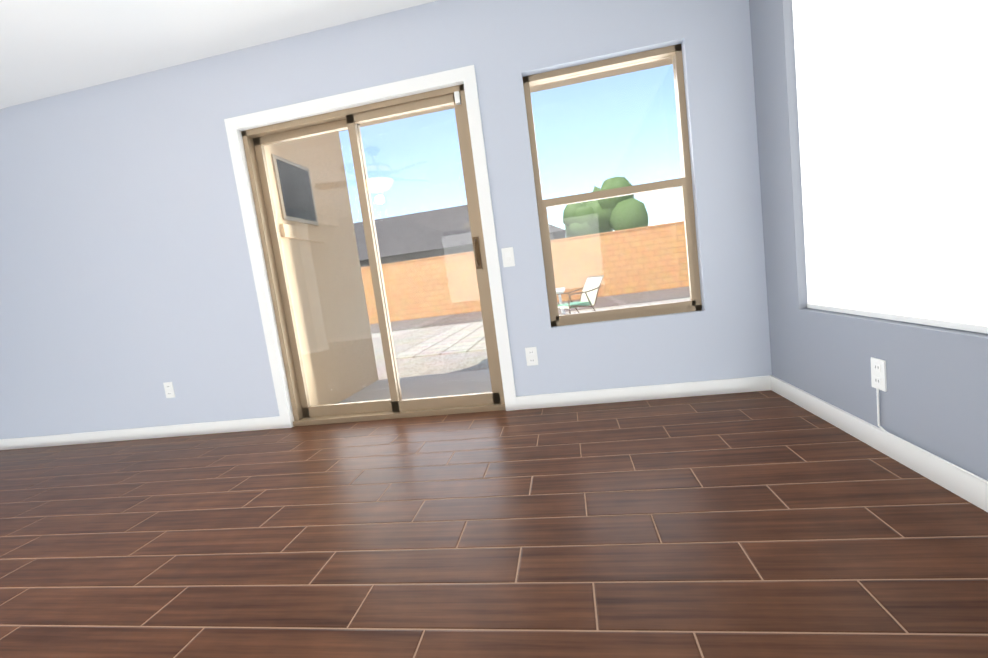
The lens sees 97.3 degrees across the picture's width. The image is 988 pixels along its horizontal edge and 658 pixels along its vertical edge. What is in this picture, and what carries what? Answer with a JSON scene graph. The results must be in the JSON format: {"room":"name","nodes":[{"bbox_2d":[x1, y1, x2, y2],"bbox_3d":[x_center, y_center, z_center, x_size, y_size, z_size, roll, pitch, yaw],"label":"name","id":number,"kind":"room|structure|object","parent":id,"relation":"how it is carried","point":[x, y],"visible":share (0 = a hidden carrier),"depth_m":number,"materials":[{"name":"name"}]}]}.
{"room":"empty living room","nodes":[
{"label":"empty living room","id":0,"kind":"room"},
{"bbox_2d":[0,0,437,108],"bbox_3d":[-3.693,-1.075,-1.868,9.005,0.120,10.340,-6,6,10],"label":"ceiling","id":1,"kind":"structure","parent":0,"point":[49,48],"depth_m":2.54,"materials":[{"name":"white paint"}]},
{"bbox_2d":[0,0,771,438],"bbox_3d":[-1.546,-0.557,3.031,6.585,2.500,0.200,-6,6,10],"label":"wall","id":2,"kind":"structure","parent":0,"point":[126,284],"depth_m":2.88,"materials":[{"name":"grey paint"}]},
{"bbox_2d":[0,416,281,449],"bbox_3d":[-2.988,0.823,3.332,3.040,0.085,0.013,-6,6,10],"label":"baseboard","id":3,"kind":"structure","parent":2,"relation":"attached to","point":[264,423],"depth_m":3.26,"materials":[{"name":"white wood"}]},
{"bbox_2d":[163,382,174,397],"bbox_3d":[-2.380,0.448,3.188,0.072,0.116,0.008,-6,6,10],"label":"electrical outlet","id":4,"kind":"object","parent":2,"relation":"attached to","point":[169,390],"visible":1,"depth_m":3.19,"materials":[{"name":"white plastic"}]},
{"bbox_2d":[224,65,517,427],"bbox_3d":[-0.796,-0.435,2.880,1.680,2.100,0.162,-6,6,10],"label":"sliding door","id":5,"kind":"structure","parent":2,"relation":"attached to","point":[256,141],"depth_m":2.86,"materials":[{"name":"clear glass"}]},
{"bbox_2d":[501,247,514,266],"bbox_3d":[0.087,-0.441,2.677,0.072,0.116,0.012,-6,6,10],"label":"light switch","id":6,"kind":"object","parent":2,"relation":"attached to","point":[508,257],"visible":1,"depth_m":2.67,"materials":[{"name":"white plastic"}]},
{"bbox_2d":[525,347,537,365],"bbox_3d":[0.237,0.172,2.734,0.072,0.116,0.008,-6,6,10],"label":"electrical outlet","id":7,"kind":"object","parent":2,"relation":"attached to","point":[531,356],"visible":1,"depth_m":2.73,"materials":[{"name":"white plastic"}]},
{"bbox_2d":[522,44,701,326],"bbox_3d":[0.711,-0.811,2.627,0.900,1.510,0.080,-6,6,10],"label":"window","id":8,"kind":"structure","parent":2,"relation":"in","point":[684,182],"depth_m":2.60,"materials":[{"name":"clear glass"}]},
{"bbox_2d":[516,376,767,409],"bbox_3d":[0.876,0.394,2.659,1.490,0.085,0.013,-6,6,10],"label":"baseboard","id":9,"kind":"structure","parent":2,"relation":"attached to","point":[758,383],"depth_m":2.64,"materials":[{"name":"white wood"}]},
{"bbox_2d":[0,390,987,657],"bbox_3d":[-3.372,1.520,-1.676,9.005,0.120,10.160,-6,6,10],"label":"floor","id":10,"kind":"structure","parent":0,"point":[760,524],"depth_m":1.41,"materials":[{"name":"brown wood"}]},
{"bbox_2d":[749,0,987,480],"bbox_3d":[0.770,-0.249,-2.578,0.200,2.500,10.140,-6,6,10],"label":"wall","id":11,"kind":"structure","parent":0,"point":[933,399],"depth_m":1.91,"materials":[{"name":"grey paint"}]},
{"bbox_2d":[768,375,987,511],"bbox_3d":[0.820,0.953,-2.430,0.013,0.085,10.140,-6,6,10],"label":"baseboard","id":12,"kind":"structure","parent":11,"relation":"attached to","point":[968,488],"depth_m":1.59,"materials":[{"name":"white wood"}]},
{"bbox_2d":[871,357,886,391],"bbox_3d":[1.445,0.170,1.636,0.008,0.116,0.072,-6,6,10],"label":"electrical outlet","id":13,"kind":"object","parent":11,"relation":"attached to","point":[878,375],"visible":1,"depth_m":1.63,"materials":[{"name":"white plastic"}]},
{"bbox_2d":[792,0,987,333],"bbox_3d":[1.407,-0.781,1.560,0.110,1.500,1.020,-6,6,10],"label":"window","id":14,"kind":"structure","parent":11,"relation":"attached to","point":[892,99],"depth_m":1.49,"materials":[{"name":"white"}]},
{"bbox_2d":[876,388,987,483],"bbox_3d":[1.376,0.365,1.162,0.016,0.157,1.007,-6,6,10],"label":"cable","id":15,"kind":"object","parent":11,"relation":"attached to","point":[933,455],"visible":1,"depth_m":1.45,"materials":[{"name":"white plastic"}]},
{"bbox_3d":[2.264,-1.232,2.447,4.775,3.620,0.020,-6,6,10],"label":"wall","id":16,"kind":"structure","parent":0,"visible":0},
{"bbox_2d":[340,58,672,130],"bbox_3d":[1.314,-2.435,3.179,6.625,0.200,1.860,-6,6,10],"label":"roof","id":17,"kind":"structure","parent":16,"relation":"attached to","point":[593,77],"depth_m":4.16,"materials":[{"name":"beige paint"}]},
{"label":"outside","id":18,"kind":"structure","parent":0,"visible":0},
{"bbox_2d":[371,297,689,379],"bbox_3d":[-0.837,-1.010,21.522,70.000,0.300,36.360,-6,6,10],"label":"gravel","id":19,"kind":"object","parent":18,"point":[441,367],"depth_m":6.72,"materials":[{"name":"beige gravel"}]},
{"bbox_2d":[264,131,378,405],"bbox_3d":[-1.638,-0.872,3.802,0.290,3.620,1.360,-6,6,10],"label":"wall","id":20,"kind":"structure","parent":19,"relation":"on","point":[333,289],"depth_m":3.78,"materials":[{"name":"beige paint"}]},
{"bbox_2d":[338,369,491,403],"bbox_3d":[0.676,0.542,3.614,4.060,0.280,1.360,-6,6,10],"label":"patio slab","id":21,"kind":"object","parent":19,"relation":"on","point":[430,387],"depth_m":3.97,"materials":[{"name":"white concrete"}]},
{"bbox_2d":[353,205,565,266],"bbox_3d":[-15.743,-2.982,28.940,40.700,5.820,11.200,-6,6,10],"label":"house","id":22,"kind":"structure","parent":19,"relation":"on","point":[426,237],"depth_m":23.02,"materials":[{"name":"grey"}]},
{"bbox_2d":[361,221,688,323],"bbox_3d":[-1.735,-1.636,16.766,70.000,2.380,0.240,-6,6,10],"label":"wall","id":23,"kind":"structure","parent":19,"relation":"on","point":[581,262],"depth_m":15.85,"materials":[{"name":"orange brick"}]},
{"bbox_2d":[396,303,660,358],"bbox_3d":[1.161,-0.069,8.950,5.200,0.020,4.600,-6,6,10],"label":"pavers","id":24,"kind":"object","parent":19,"relation":"on","point":[472,334],"depth_m":8.23,"materials":[{"name":"beige stone"}]},
{"bbox_2d":[556,287,564,313],"bbox_3d":[1.172,-0.460,9.204,0.720,0.706,1.400,-6,6,10],"label":"patio table","id":25,"kind":"object","parent":24,"relation":"on","point":[559,296],"depth_m":8.55,"materials":[{"name":"white"}]},
{"bbox_2d":[557,275,603,314],"bbox_3d":[1.554,-0.473,7.960,0.861,0.897,0.582,-10,7,-22],"label":"patio chair","id":26,"kind":"object","parent":24,"relation":"on","point":[590,302],"depth_m":7.91,"materials":[{"name":"beige plastic"}]},
{"bbox_2d":[370,286,689,333],"bbox_3d":[-1.949,-0.282,14.678,70.000,0.012,4.300,-6,6,10],"label":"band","id":27,"kind":"object","parent":19,"relation":"on","point":[653,295],"depth_m":13.65,"materials":[{"name":"grey concrete"}]},
{"bbox_2d":[563,177,647,237],"bbox_3d":[5.334,-4.488,20.859,3.868,5.130,3.176,-6,6,10],"label":"tree","id":28,"kind":"object","parent":19,"relation":"on","point":[602,203],"depth_m":19.91,"materials":[{"name":"green plant"}]}
]}

